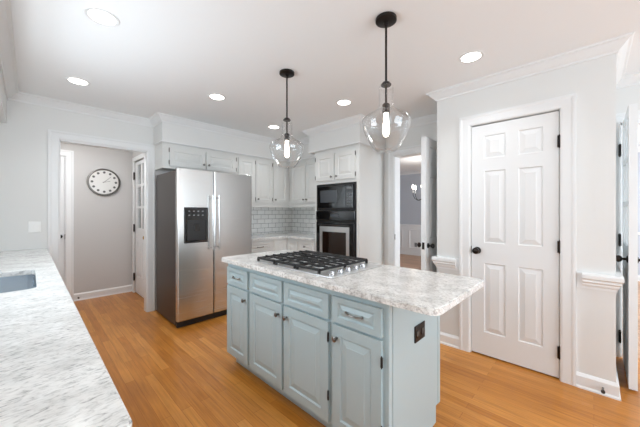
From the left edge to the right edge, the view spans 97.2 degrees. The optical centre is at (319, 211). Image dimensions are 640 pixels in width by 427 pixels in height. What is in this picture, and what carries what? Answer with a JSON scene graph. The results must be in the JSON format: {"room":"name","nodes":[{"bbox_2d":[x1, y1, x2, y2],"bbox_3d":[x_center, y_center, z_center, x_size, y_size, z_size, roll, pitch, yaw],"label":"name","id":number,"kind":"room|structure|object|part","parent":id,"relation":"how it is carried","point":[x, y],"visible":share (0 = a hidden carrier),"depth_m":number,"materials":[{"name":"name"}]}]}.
{"room":"kitchen","nodes":[
{"label":"kitchen","id":0,"kind":"room"},
{"bbox_2d":[0,100,167,309],"bbox_3d":[-1.934,0.060,3.938,0.100,2.440,4.160,0,0,44],"label":"wall","id":1,"kind":"structure","parent":0,"point":[24,136],"depth_m":2.85,"materials":[{"name":"white paint"}]},
{"bbox_2d":[28,221,40,231],"bbox_3d":[-2.893,0.157,2.864,0.018,0.110,0.090,0,0,44],"label":"light switch","id":2,"kind":"object","parent":1,"relation":"attached to","point":[33,226],"visible":1,"depth_m":2.86,"materials":[{"name":"white plastic"}]},
{"bbox_2d":[48,129,154,311],"bbox_3d":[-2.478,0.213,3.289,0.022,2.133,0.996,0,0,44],"label":"trim","id":3,"kind":"structure","parent":1,"relation":"attached to","point":[54,136],"depth_m":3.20,"materials":[{"name":"white paint"}]},
{"bbox_2d":[155,142,236,173],"bbox_3d":[-1.659,-0.688,3.879,0.356,0.315,1.002,0,0,44],"label":"upper cabinet","id":4,"kind":"object","parent":1,"relation":"attached to","point":[168,156],"visible":1,"depth_m":3.67,"materials":[{"name":"white paint"}]},
{"bbox_3d":[-1.701,-0.680,3.639,0.019,0.230,0.445,0,0,44],"label":"door","id":5,"kind":"part","parent":4,"relation":"part of","materials":[{"name":"white paint"}]},
{"bbox_3d":[-1.384,-0.680,3.966,0.019,0.230,0.435,0,0,44],"label":"door","id":6,"kind":"part","parent":4,"relation":"part of","materials":[{"name":"white paint"}]},
{"bbox_2d":[155,140,314,161],"bbox_3d":[-1.134,-0.847,4.149,2.230,0.018,0.726,0,0,-25],"label":"trim","id":7,"kind":"structure","parent":4,"relation":"attached to","point":[161,140],"depth_m":3.99,"materials":[{"name":"white paint"}]},
{"bbox_2d":[237,154,272,204],"bbox_3d":[-1.091,-0.470,4.465,0.356,0.750,0.630,0,0,44],"label":"upper cabinet","id":8,"kind":"object","parent":1,"relation":"attached to","point":[260,169],"visible":0.64,"depth_m":4.40,"materials":[{"name":"white paint"}]},
{"bbox_3d":[-1.102,-0.468,4.256,0.019,0.655,0.275,0,0,44],"label":"door","id":9,"kind":"part","parent":8,"relation":"part of","materials":[{"name":"white paint"}]},
{"bbox_3d":[-0.888,-0.468,4.477,0.019,0.655,0.300,0,0,44],"label":"door","id":10,"kind":"part","parent":8,"relation":"part of","materials":[{"name":"white paint"}]},
{"bbox_2d":[252,205,288,207],"bbox_3d":[-0.874,-0.080,4.519,0.033,0.030,1.008,0,0,44],"label":"trim","id":11,"kind":"structure","parent":8,"relation":"attached to","point":[252,205],"depth_m":4.53,"materials":[{"name":"white paint"}]},
{"bbox_2d":[252,207,291,233],"bbox_3d":[-1.017,0.144,4.806,0.008,0.480,1.393,0,0,44],"label":"tiled wall","id":12,"kind":"structure","parent":1,"relation":"attached to","point":[265,219],"depth_m":4.97,"materials":[{"name":"white tile"}]},
{"bbox_2d":[272,160,288,205],"bbox_3d":[-0.638,-0.470,4.932,0.356,0.750,0.670,0,0,44],"label":"upper cabinet","id":13,"kind":"object","parent":1,"relation":"attached to","point":[280,177],"visible":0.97,"depth_m":4.70,"materials":[{"name":"white paint"}]},
{"bbox_2d":[61,143,132,293],"bbox_3d":[-3.263,0.060,4.349,0.100,2.440,2.900,0,0,44],"label":"wall","id":14,"kind":"structure","parent":0,"point":[102,224],"depth_m":4.25,"materials":[{"name":"grey paint"}]},
{"bbox_2d":[61,157,63,280],"bbox_3d":[-3.864,0.253,3.657,0.100,2.030,0.834,0,0,44],"label":"door","id":15,"kind":"structure","parent":14,"relation":"in","point":[62,158],"depth_m":3.95,"materials":[{"name":"white paint"}]},
{"bbox_2d":[61,156,64,282],"bbox_3d":[-3.907,0.255,3.693,0.091,2.050,0.860,0,0,44],"label":"trim","id":16,"kind":"structure","parent":14,"relation":"attached to","point":[61,156],"depth_m":3.96,"materials":[{"name":"white paint"}]},
{"bbox_2d":[61,149,73,301],"bbox_3d":[-3.859,0.211,3.646,0.022,2.138,1.026,0,0,44],"label":"trim","id":17,"kind":"structure","parent":14,"relation":"attached to","point":[69,155],"depth_m":3.98,"materials":[{"name":"white paint"}]},
{"bbox_2d":[74,285,131,300],"bbox_3d":[-3.251,1.228,4.272,0.024,0.105,0.715,0,0,44],"label":"baseboard","id":18,"kind":"structure","parent":14,"relation":"attached to","point":[128,288],"depth_m":4.25,"materials":[{"name":"white paint"}]},
{"bbox_2d":[87,168,120,195],"bbox_3d":[-3.254,-0.440,4.257,0.036,0.410,0.410,0,0,44],"label":"wall clock","id":19,"kind":"object","parent":14,"relation":"attached to","point":[104,182],"visible":1,"depth_m":4.25,"materials":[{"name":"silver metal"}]},
{"bbox_2d":[133,152,143,227],"bbox_3d":[-2.567,0.060,4.176,1.140,2.440,0.100,0,0,44],"label":"wall","id":20,"kind":"structure","parent":0,"point":[135,154],"depth_m":4.51,"materials":[{"name":"grey paint"}]},
{"bbox_2d":[132,153,143,292],"bbox_3d":[-2.655,0.220,4.179,0.880,2.120,0.018,0,0,44],"label":"trim","id":21,"kind":"structure","parent":20,"relation":"attached to","point":[140,156],"depth_m":4.45,"materials":[{"name":"white paint"}]},
{"bbox_2d":[133,159,143,297],"bbox_3d":[-2.659,0.253,4.186,0.757,2.030,0.100,0,0,44],"label":"door","id":22,"kind":"structure","parent":20,"relation":"in","point":[138,276],"depth_m":4.33,"materials":[{"name":"white paint"}]},
{"bbox_2d":[0,68,385,160],"bbox_3d":[0.636,-1.005,1.431,7.080,0.310,3.940,0,0,44],"label":"wall","id":23,"kind":"structure","parent":0,"point":[165,131],"depth_m":3.78,"materials":[{"name":"white paint"}]},
{"bbox_2d":[0,0,639,147],"bbox_3d":[0.821,-1.121,1.621,7.080,0.076,3.770,0,0,44],"label":"trim","id":24,"kind":"structure","parent":23,"relation":"attached to","point":[621,45],"depth_m":2.51,"materials":[{"name":"white paint"}]},
{"bbox_2d":[308,141,385,154],"bbox_3d":[0.370,-0.847,3.994,0.914,0.018,0.612,0,0,44],"label":"trim","id":25,"kind":"structure","parent":23,"relation":"attached to","point":[312,152],"depth_m":3.71,"materials":[{"name":"white paint"}]},
{"bbox_2d":[11,0,639,171],"bbox_3d":[1.841,-1.190,3.369,8.850,0.060,8.800,0,0,44],"label":"ceiling","id":26,"kind":"structure","parent":0,"point":[163,56],"depth_m":2.01,"materials":[{"name":"white paint"}]},
{"bbox_2d":[65,77,90,85],"bbox_3d":[-2.158,-1.157,2.519,0.176,0.004,0.176,0,0,44],"label":"recessed light","id":27,"kind":"object","parent":26,"relation":"in","point":[78,81],"visible":1,"depth_m":2.52,"materials":[{"name":"white"}]},
{"bbox_2d":[68,78,87,84],"bbox_3d":[-2.158,-1.159,2.519,0.132,0.002,0.132,0,0,44],"label":"diffuser","id":28,"kind":"object","parent":27,"relation":"attached to","point":[78,81],"depth_m":2.52,"materials":[{"name":"white plastic"}]},
{"bbox_2d":[83,7,119,26],"bbox_3d":[-1.301,-1.157,1.687,0.176,0.004,0.176,0,0,44],"label":"recessed light","id":29,"kind":"object","parent":26,"relation":"in","point":[103,17],"visible":1,"depth_m":1.68,"materials":[{"name":"white paint"}]},
{"bbox_2d":[88,10,115,24],"bbox_3d":[-1.301,-1.159,1.687,0.132,0.002,0.132,0,0,44],"label":"diffuser","id":30,"kind":"object","parent":29,"relation":"attached to","point":[102,17],"depth_m":1.69,"materials":[{"name":"white plastic"}]},
{"bbox_2d":[208,93,225,100],"bbox_3d":[-1.045,-1.157,2.865,0.176,0.004,0.176,0,0,44],"label":"recessed light","id":31,"kind":"object","parent":26,"relation":"in","point":[218,97],"visible":1,"depth_m":2.87,"materials":[{"name":"white"}]},
{"bbox_2d":[210,95,223,99],"bbox_3d":[-1.045,-1.159,2.865,0.132,0.002,0.132,0,0,44],"label":"diffuser","id":32,"kind":"object","parent":31,"relation":"attached to","point":[215,97],"depth_m":2.87,"materials":[{"name":"white"}]},
{"bbox_2d":[268,125,279,128],"bbox_3d":[-0.633,-1.157,3.884,0.176,0.004,0.176,0,0,44],"label":"recessed light","id":33,"kind":"object","parent":26,"relation":"in","point":[269,126],"visible":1,"depth_m":3.89,"materials":[{"name":"white"}]},
{"bbox_2d":[270,69,303,168],"bbox_3d":[-0.275,-0.758,2.350,0.290,0.802,0.290,0,0,44],"label":"pendant lamp","id":34,"kind":"object","parent":26,"relation":"hanging from","point":[286,73],"visible":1,"depth_m":2.34,"materials":[{"name":"black metal"}]},
{"bbox_3d":[-0.275,-0.517,2.350,0.041,0.140,0.041,0,0,44],"label":"bulb","id":35,"kind":"part","parent":34,"relation":"part of","materials":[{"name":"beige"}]},
{"bbox_2d":[284,133,289,140],"bbox_3d":[-0.275,-0.620,2.350,0.046,0.064,0.046,0,0,44],"label":"socket","id":36,"kind":"object","parent":34,"relation":"attached to","point":[286,136],"depth_m":2.33,"materials":[{"name":"brown metal"}]},
{"bbox_3d":[-0.275,-0.892,2.350,0.028,0.485,0.028,0,0,44],"label":"rod","id":37,"kind":"part","parent":34,"relation":"part of","materials":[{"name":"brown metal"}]},
{"bbox_2d":[336,99,351,105],"bbox_3d":[0.256,-1.157,3.009,0.176,0.004,0.176,0,0,44],"label":"recessed light","id":38,"kind":"object","parent":26,"relation":"in","point":[343,102],"visible":1,"depth_m":3.00,"materials":[{"name":"white"}]},
{"bbox_2d":[338,100,349,104],"bbox_3d":[0.256,-1.159,3.009,0.132,0.002,0.132,0,0,44],"label":"diffuser","id":39,"kind":"object","parent":38,"relation":"attached to","point":[340,102],"depth_m":3.00,"materials":[{"name":"white plastic"}]},
{"bbox_2d":[362,11,410,152],"bbox_3d":[0.397,-0.758,1.694,0.290,0.802,0.290,0,0,44],"label":"pendant lamp","id":40,"kind":"object","parent":26,"relation":"hanging from","point":[386,19],"visible":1,"depth_m":1.68,"materials":[{"name":"black metal"}]},
{"bbox_2d":[382,102,389,113],"bbox_3d":[0.397,-0.620,1.694,0.046,0.064,0.046,0,0,44],"label":"socket","id":41,"kind":"object","parent":40,"relation":"attached to","point":[386,106],"depth_m":1.68,"materials":[{"name":"brown metal"}]},
{"bbox_3d":[0.397,-0.892,1.694,0.028,0.485,0.028,0,0,44],"label":"rod","id":42,"kind":"part","parent":40,"relation":"part of","materials":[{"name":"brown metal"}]},
{"bbox_3d":[0.397,-0.553,1.694,0.290,0.393,0.290,0,0,44],"label":"lamp shade","id":43,"kind":"part","parent":40,"relation":"part of","materials":[{"name":"clear glass"}]},
{"bbox_3d":[0.397,-0.517,1.694,0.041,0.140,0.041,0,0,44],"label":"bulb","id":44,"kind":"part","parent":40,"relation":"part of","materials":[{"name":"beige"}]},
{"bbox_2d":[412,185,420,200],"bbox_3d":[2.268,-0.690,6.159,0.522,0.940,0.462,0,0,-1],"label":"chandelier","id":45,"kind":"object","parent":26,"relation":"hanging from","point":[413,187],"visible":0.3,"depth_m":6.16,"materials":[{"name":"white glass"}]},
{"bbox_2d":[458,50,484,62],"bbox_3d":[1.135,-1.157,2.123,0.176,0.004,0.176,0,0,44],"label":"recessed light","id":46,"kind":"object","parent":26,"relation":"in","point":[472,56],"visible":1,"depth_m":2.11,"materials":[{"name":"white plastic"}]},
{"bbox_2d":[461,52,480,61],"bbox_3d":[1.135,-1.159,2.123,0.132,0.002,0.132,0,0,44],"label":"diffuser","id":47,"kind":"object","parent":46,"relation":"attached to","point":[469,56],"depth_m":2.12,"materials":[{"name":"white plastic"}]},
{"bbox_2d":[74,254,639,426],"bbox_3d":[1.841,1.305,3.369,8.850,0.050,8.800,0,0,44],"label":"floor","id":48,"kind":"structure","parent":0,"point":[164,374],"depth_m":2.06,"materials":[{"name":"brown wood"}]},
{"bbox_2d":[156,167,251,327],"bbox_3d":[-1.460,0.396,3.619,0.804,1.761,0.925,0,0,44],"label":"refrigerator","id":49,"kind":"object","parent":48,"relation":"on","point":[203,217],"visible":0.96,"depth_m":3.30,"materials":[{"name":"grey metal"}]},
{"bbox_3d":[-1.423,0.365,3.221,0.068,1.685,0.406,0,0,44],"label":"door","id":50,"kind":"part","parent":49,"relation":"part of","materials":[{"name":"silver metal"}]},
{"bbox_3d":[-1.394,0.155,3.190,0.004,0.370,0.238,0,0,44],"label":"control panel","id":51,"kind":"part","parent":49,"relation":"part of","materials":[{"name":"black"}]},
{"bbox_3d":[-1.259,0.130,3.294,0.064,0.640,0.019,0,0,44],"label":"handle","id":52,"kind":"part","parent":49,"relation":"part of","materials":[{"name":"silver metal"}]},
{"bbox_3d":[-1.205,0.130,3.350,0.064,0.640,0.019,0,0,44],"label":"handle","id":53,"kind":"part","parent":49,"relation":"part of","materials":[{"name":"silver metal"}]},
{"bbox_3d":[-1.099,0.365,3.554,0.068,1.685,0.514,0,0,44],"label":"door","id":54,"kind":"part","parent":49,"relation":"part of","materials":[{"name":"silver metal"}]},
{"bbox_2d":[227,263,256,375],"bbox_3d":[-0.458,0.848,2.460,0.347,0.865,0.656,0,0,44],"label":"base cabinet","id":55,"kind":"object","parent":48,"relation":"on","point":[238,277],"visible":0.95,"depth_m":2.23,"materials":[{"name":"blue paint"}]},
{"bbox_3d":[-0.658,0.528,2.254,0.313,0.137,0.019,0,0,44],"label":"drawer","id":56,"kind":"part","parent":55,"relation":"part of","materials":[{"name":"blue paint"}]},
{"bbox_3d":[-0.658,0.892,2.254,0.313,0.560,0.019,0,0,44],"label":"door","id":57,"kind":"part","parent":55,"relation":"part of","materials":[{"name":"blue paint"}]},
{"bbox_2d":[252,239,271,252],"bbox_3d":[-1.088,0.848,4.264,0.640,0.865,0.505,0,0,44],"label":"base cabinet","id":58,"kind":"object","parent":48,"relation":"on","point":[258,246],"visible":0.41,"depth_m":4.11,"materials":[{"name":"white paint"}]},
{"bbox_2d":[272,238,298,250],"bbox_3d":[-0.522,0.848,4.676,0.880,0.865,0.874,0,0,44],"label":"base cabinet","id":59,"kind":"object","parent":48,"relation":"on","point":[291,244],"visible":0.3,"depth_m":4.34,"materials":[{"name":"white paint"}]},
{"bbox_3d":[-0.612,0.802,4.352,0.019,0.715,0.235,0,0,44],"label":"door","id":60,"kind":"part","parent":59,"relation":"part of","materials":[{"name":"white paint"}]},
{"bbox_2d":[252,232,314,240],"bbox_3d":[-0.587,0.399,4.383,1.195,0.030,1.383,0,0,44],"label":"countertop","id":61,"kind":"structure","parent":59,"relation":"on","point":[295,235],"depth_m":4.37,"materials":[{"name":"white stone"}]},
{"bbox_3d":[-0.425,0.802,4.355,0.235,0.715,0.019,0,0,44],"label":"door","id":62,"kind":"part","parent":59,"relation":"part of","materials":[{"name":"white paint"}]},
{"bbox_2d":[250,269,331,426],"bbox_3d":[-0.036,0.848,2.051,0.826,0.865,0.656,0,0,44],"label":"base cabinet","id":63,"kind":"object","parent":48,"relation":"on","point":[291,320],"visible":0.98,"depth_m":1.77,"materials":[{"name":"blue paint"}]},
{"bbox_3d":[-0.384,0.528,1.988,0.384,0.137,0.019,0,0,44],"label":"drawer","id":64,"kind":"part","parent":63,"relation":"part of","materials":[{"name":"blue paint"}]},
{"bbox_3d":[-0.384,0.892,1.988,0.384,0.560,0.019,0,0,44],"label":"door","id":65,"kind":"part","parent":63,"relation":"part of","materials":[{"name":"blue paint"}]},
{"bbox_3d":[-0.089,0.528,1.703,0.390,0.137,0.019,0,0,44],"label":"drawer","id":66,"kind":"part","parent":63,"relation":"part of","materials":[{"name":"blue paint"}]},
{"bbox_3d":[-0.089,0.892,1.703,0.390,0.560,0.019,0,0,44],"label":"door","id":67,"kind":"part","parent":63,"relation":"part of","materials":[{"name":"blue paint"}]},
{"bbox_2d":[221,250,483,315],"bbox_3d":[0.047,0.399,1.971,1.803,0.030,0.685,0,0,44],"label":"countertop","id":68,"kind":"structure","parent":63,"relation":"on","point":[429,293],"depth_m":1.50,"materials":[{"name":"stone"}]},
{"bbox_2d":[255,250,382,278],"bbox_3d":[-0.024,0.362,2.065,0.780,0.044,0.540,0,0,44],"label":"gas cooktop","id":69,"kind":"object","parent":68,"relation":"in","point":[315,263],"visible":1,"depth_m":1.96,"materials":[{"name":"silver metal"}]},
{"bbox_3d":[0.069,0.363,1.668,0.042,0.024,0.042,0,0,44],"label":"control knob","id":70,"kind":"part","parent":69,"relation":"part of","materials":[{"name":"silver metal"}]},
{"bbox_2d":[299,239,314,250],"bbox_3d":[-0.012,0.848,4.344,0.314,0.865,0.640,0,0,44],"label":"base cabinet","id":71,"kind":"object","parent":48,"relation":"on","point":[304,245],"visible":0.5,"depth_m":4.12,"materials":[{"name":"white paint"}]},
{"bbox_3d":[-0.210,0.517,4.146,0.275,0.125,0.019,0,0,44],"label":"drawer","id":72,"kind":"part","parent":71,"relation":"part of","materials":[{"name":"white paint"}]},
{"bbox_2d":[315,143,383,263],"bbox_3d":[0.390,0.217,3.968,0.784,2.125,0.620,0,0,44],"label":"tall cabinet","id":73,"kind":"object","parent":48,"relation":"on","point":[359,163],"visible":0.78,"depth_m":3.71,"materials":[{"name":"white paint"}]},
{"bbox_3d":[0.070,-0.600,3.903,0.335,0.360,0.019,0,0,44],"label":"door","id":74,"kind":"part","parent":73,"relation":"part of","materials":[{"name":"white paint"}]},
{"bbox_2d":[316,211,356,256],"bbox_3d":[0.353,0.393,3.934,0.692,0.805,0.562,0,0,44],"label":"wall oven","id":75,"kind":"object","parent":73,"relation":"in","point":[336,231],"visible":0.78,"depth_m":3.72,"materials":[{"name":"black metal"}]},
{"bbox_3d":[0.168,0.182,3.749,0.540,0.019,0.040,0,0,44],"label":"handle","id":76,"kind":"part","parent":75,"relation":"part of","materials":[{"name":"black"}]},
{"bbox_3d":[0.184,0.463,3.758,0.520,0.515,0.005,0,0,44],"label":"steel frame","id":77,"kind":"part","parent":75,"relation":"part of","materials":[{"name":"white metal"}]},
{"bbox_3d":[0.195,0.058,3.771,0.682,0.125,0.022,0,0,44],"label":"control panel","id":78,"kind":"part","parent":75,"relation":"part of","materials":[{"name":"black glass"}]},
{"bbox_2d":[317,182,356,210],"bbox_3d":[0.333,-0.191,3.913,0.692,0.358,0.418,0,0,44],"label":"microwave oven","id":79,"kind":"object","parent":73,"relation":"in","point":[339,196],"visible":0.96,"depth_m":3.72,"materials":[{"name":"black"}]},
{"bbox_3d":[0.149,-0.194,3.816,0.500,0.297,0.018,0,0,44],"label":"door","id":80,"kind":"part","parent":79,"relation":"part of","materials":[{"name":"black glass"}]},
{"bbox_3d":[0.376,-0.194,3.597,0.120,0.297,0.016,0,0,44],"label":"control panel","id":81,"kind":"part","parent":79,"relation":"part of","materials":[{"name":"black"}]},
{"bbox_3d":[0.326,-0.600,3.654,0.335,0.360,0.019,0,0,44],"label":"door","id":82,"kind":"part","parent":73,"relation":"part of","materials":[{"name":"white paint"}]},
{"bbox_2d":[332,290,439,426],"bbox_3d":[0.390,0.848,1.639,0.356,0.865,0.656,0,0,44],"label":"base cabinet","id":83,"kind":"object","parent":48,"relation":"on","point":[381,377],"visible":0.88,"depth_m":1.44,"materials":[{"name":"blue paint"}]},
{"bbox_3d":[0.164,0.528,1.426,0.115,0.016,0.032,0,0,44],"label":"handle","id":84,"kind":"part","parent":83,"relation":"part of","materials":[{"name":"silver metal"}]},
{"bbox_3d":[0.183,0.528,1.439,0.309,0.137,0.019,0,0,44],"label":"drawer","id":85,"kind":"part","parent":83,"relation":"part of","materials":[{"name":"blue paint"}]},
{"bbox_3d":[0.183,0.892,1.439,0.309,0.560,0.019,0,0,44],"label":"door","id":86,"kind":"part","parent":83,"relation":"part of","materials":[{"name":"blue paint"}]},
{"bbox_3d":[0.528,0.798,1.538,0.016,0.764,0.608,0,0,44],"label":"panel","id":87,"kind":"part","parent":83,"relation":"part of","materials":[{"name":"blue paint"}]},
{"bbox_2d":[414,321,424,342],"bbox_3d":[0.548,0.660,1.546,0.008,0.090,0.122,0,0,44],"label":"power outlet","id":88,"kind":"object","parent":83,"relation":"attached to","point":[419,330],"visible":1,"depth_m":1.54,"materials":[{"name":"brown metal"}]},
{"bbox_3d":[-1.015,0.848,0.741,1.209,0.865,0.610,0,0,44],"label":"base cabinet","id":89,"kind":"object","parent":48,"relation":"on","visible":0},
{"bbox_2d":[0,248,131,426],"bbox_3d":[-1.798,0.399,1.496,3.475,0.030,0.623,0,0,44],"label":"countertop","id":90,"kind":"structure","parent":89,"relation":"on","point":[53,373],"depth_m":0.73,"materials":[{"name":"white stone"}]},
{"bbox_2d":[0,274,35,292],"bbox_3d":[-1.811,0.513,1.483,0.715,0.196,0.498,0,0,44],"label":"sink","id":91,"kind":"object","parent":90,"relation":"in","point":[20,282],"visible":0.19,"depth_m":1.82,"materials":[{"name":"silver metal"}]},
{"bbox_2d":[313,122,436,264],"bbox_3d":[0.574,0.060,4.319,2.970,2.440,0.120,0,0,44],"label":"wall","id":92,"kind":"structure","parent":0,"point":[394,140],"depth_m":3.79,"materials":[{"name":"white paint"}]},
{"bbox_2d":[289,158,314,205],"bbox_3d":[-0.156,-0.470,4.679,0.789,0.750,0.360,0,0,44],"label":"upper cabinet","id":93,"kind":"object","parent":92,"relation":"attached to","point":[301,177],"visible":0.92,"depth_m":4.61,"materials":[{"name":"white paint"}]},
{"bbox_3d":[-0.361,-0.468,4.683,0.360,0.655,0.019,0,0,44],"label":"door","id":94,"kind":"part","parent":93,"relation":"part of","materials":[{"name":"white paint"}]},
{"bbox_2d":[289,205,314,207],"bbox_3d":[-0.239,-0.080,4.587,0.781,0.030,0.028,0,0,44],"label":"trim","id":95,"kind":"structure","parent":93,"relation":"attached to","point":[303,205],"depth_m":4.58,"materials":[{"name":"white paint"}]},
{"bbox_3d":[-0.106,-0.468,4.436,0.330,0.655,0.019,0,0,44],"label":"door","id":96,"kind":"part","parent":93,"relation":"part of","materials":[{"name":"white paint"}]},
{"bbox_2d":[292,207,314,233],"bbox_3d":[-0.102,0.144,4.884,1.195,0.480,0.010,0,0,44],"label":"tiled wall","id":97,"kind":"structure","parent":92,"relation":"attached to","point":[303,218],"depth_m":5.07,"materials":[{"name":"white tile"}]},
{"bbox_2d":[388,144,420,266],"bbox_3d":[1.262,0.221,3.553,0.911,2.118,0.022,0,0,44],"label":"trim","id":98,"kind":"structure","parent":92,"relation":"attached to","point":[416,148],"depth_m":3.83,"materials":[{"name":"white paint"}]},
{"bbox_2d":[417,136,436,271],"bbox_3d":[1.060,0.257,3.301,0.776,2.022,0.670,0,0,44],"label":"door","id":99,"kind":"structure","parent":92,"relation":"in","point":[428,244],"depth_m":2.89,"materials":[{"name":"white paint"}]},
{"bbox_3d":[1.125,0.350,2.858,0.065,0.054,0.054,0,0,44],"label":"knob","id":100,"kind":"part","parent":99,"relation":"part of","materials":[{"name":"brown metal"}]},
{"bbox_2d":[400,152,639,274],"bbox_3d":[4.640,0.060,6.435,8.300,2.440,0.100,0,0,44],"label":"wall","id":101,"kind":"structure","parent":0,"point":[410,208],"depth_m":8.22,"materials":[{"name":"grey paint"}]},
{"bbox_2d":[400,226,622,273],"bbox_3d":[3.684,0.810,7.273,5.740,0.760,0.028,0,0,44],"label":"trim","id":102,"kind":"structure","parent":101,"relation":"attached to","point":[409,235],"depth_m":8.26,"materials":[{"name":"white paint"}]},
{"bbox_2d":[400,251,639,280],"bbox_3d":[4.600,1.228,6.394,8.300,0.105,0.016,0,0,44],"label":"baseboard","id":103,"kind":"structure","parent":101,"relation":"attached to","point":[401,252],"depth_m":8.23,"materials":[{"name":"white paint"}]},
{"bbox_2d":[400,224,639,234],"bbox_3d":[4.601,0.407,6.387,8.290,0.045,0.025,0,0,44],"label":"trim","id":104,"kind":"structure","parent":101,"relation":"attached to","point":[400,224],"depth_m":8.26,"materials":[{"name":"white paint"}]},
{"bbox_2d":[400,147,639,174],"bbox_3d":[3.135,-1.121,4.883,8.300,0.076,4.225,0,0,44],"label":"trim","id":105,"kind":"structure","parent":101,"relation":"attached to","point":[419,171],"depth_m":8.19,"materials":[{"name":"white paint"}]},
{"bbox_2d":[437,53,615,382],"bbox_3d":[1.625,0.060,2.394,1.219,2.440,0.100,0,0,44],"label":"wall","id":106,"kind":"structure","parent":0,"point":[593,82],"depth_m":2.04,"materials":[{"name":"white paint"}]},
{"bbox_2d":[471,111,559,377],"bbox_3d":[1.611,0.255,2.363,0.628,2.050,0.154,0,0,44],"label":"door","id":107,"kind":"structure","parent":106,"relation":"in","point":[515,248],"depth_m":2.33,"materials":[{"name":"white paint"}]},
{"bbox_3d":[1.391,0.350,2.514,0.062,0.062,0.065,0,0,44],"label":"knob","id":108,"kind":"part","parent":107,"relation":"part of","materials":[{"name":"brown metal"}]},
{"bbox_2d":[459,93,575,386],"bbox_3d":[1.587,0.208,2.346,0.803,2.144,0.022,0,0,44],"label":"trim","id":109,"kind":"structure","parent":106,"relation":"attached to","point":[566,104],"depth_m":2.12,"materials":[{"name":"white paint"}]},
{"bbox_2d":[616,84,639,113],"bbox_3d":[3.677,0.060,1.560,2.895,2.440,0.120,0,0,44],"label":"wall","id":110,"kind":"structure","parent":0,"point":[625,96],"depth_m":2.46,"materials":[{"name":"white paint"}]},
{"bbox_2d":[616,103,639,390],"bbox_3d":[2.443,0.253,2.230,0.173,2.030,0.633,0,0,44],"label":"door","id":111,"kind":"structure","parent":110,"relation":"in","point":[630,258],"depth_m":2.01,"materials":[{"name":"white paint"}]},
{"bbox_3d":[2.225,0.350,2.084,0.065,0.054,0.054,0,0,44],"label":"knob","id":112,"kind":"part","parent":111,"relation":"part of","materials":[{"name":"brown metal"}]},
{"bbox_2d":[616,110,639,357],"bbox_3d":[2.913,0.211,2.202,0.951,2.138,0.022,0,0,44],"label":"trim","id":113,"kind":"structure","parent":110,"relation":"attached to","point":[620,117],"depth_m":2.48,"materials":[{"name":"white paint"}]},
{"bbox_3d":[1.485,0.060,3.060,0.090,2.440,0.660,0,0,44],"label":"wall","id":114,"kind":"structure","parent":0,"visible":0},
{"bbox_2d":[432,255,458,270],"bbox_3d":[1.409,0.498,2.926,0.243,0.113,0.638,0,0,44],"label":"trim","id":115,"kind":"structure","parent":114,"relation":"attached to","point":[439,262],"depth_m":2.70,"materials":[{"name":"white paint"}]},
{"bbox_2d":[440,332,458,348],"bbox_3d":[1.428,1.228,2.931,0.236,0.105,0.644,0,0,44],"label":"baseboard","id":116,"kind":"structure","parent":114,"relation":"attached to","point":[450,340],"depth_m":2.69,"materials":[{"name":"white paint"}]},
{"bbox_3d":[2.358,0.060,2.338,0.089,2.440,0.840,0,0,44],"label":"wall","id":117,"kind":"structure","parent":0,"visible":0},
{"bbox_2d":[576,367,620,400],"bbox_3d":[2.235,1.228,2.274,0.225,0.105,0.824,0,0,44],"label":"baseboard","id":118,"kind":"structure","parent":117,"relation":"attached to","point":[587,382],"depth_m":1.99,"materials":[{"name":"white paint"}]},
{"bbox_2d":[577,262,624,292],"bbox_3d":[2.235,0.498,2.263,0.237,0.113,0.838,0,0,44],"label":"trim","id":119,"kind":"structure","parent":117,"relation":"attached to","point":[602,282],"depth_m":1.98,"materials":[{"name":"white paint"}]}
]}

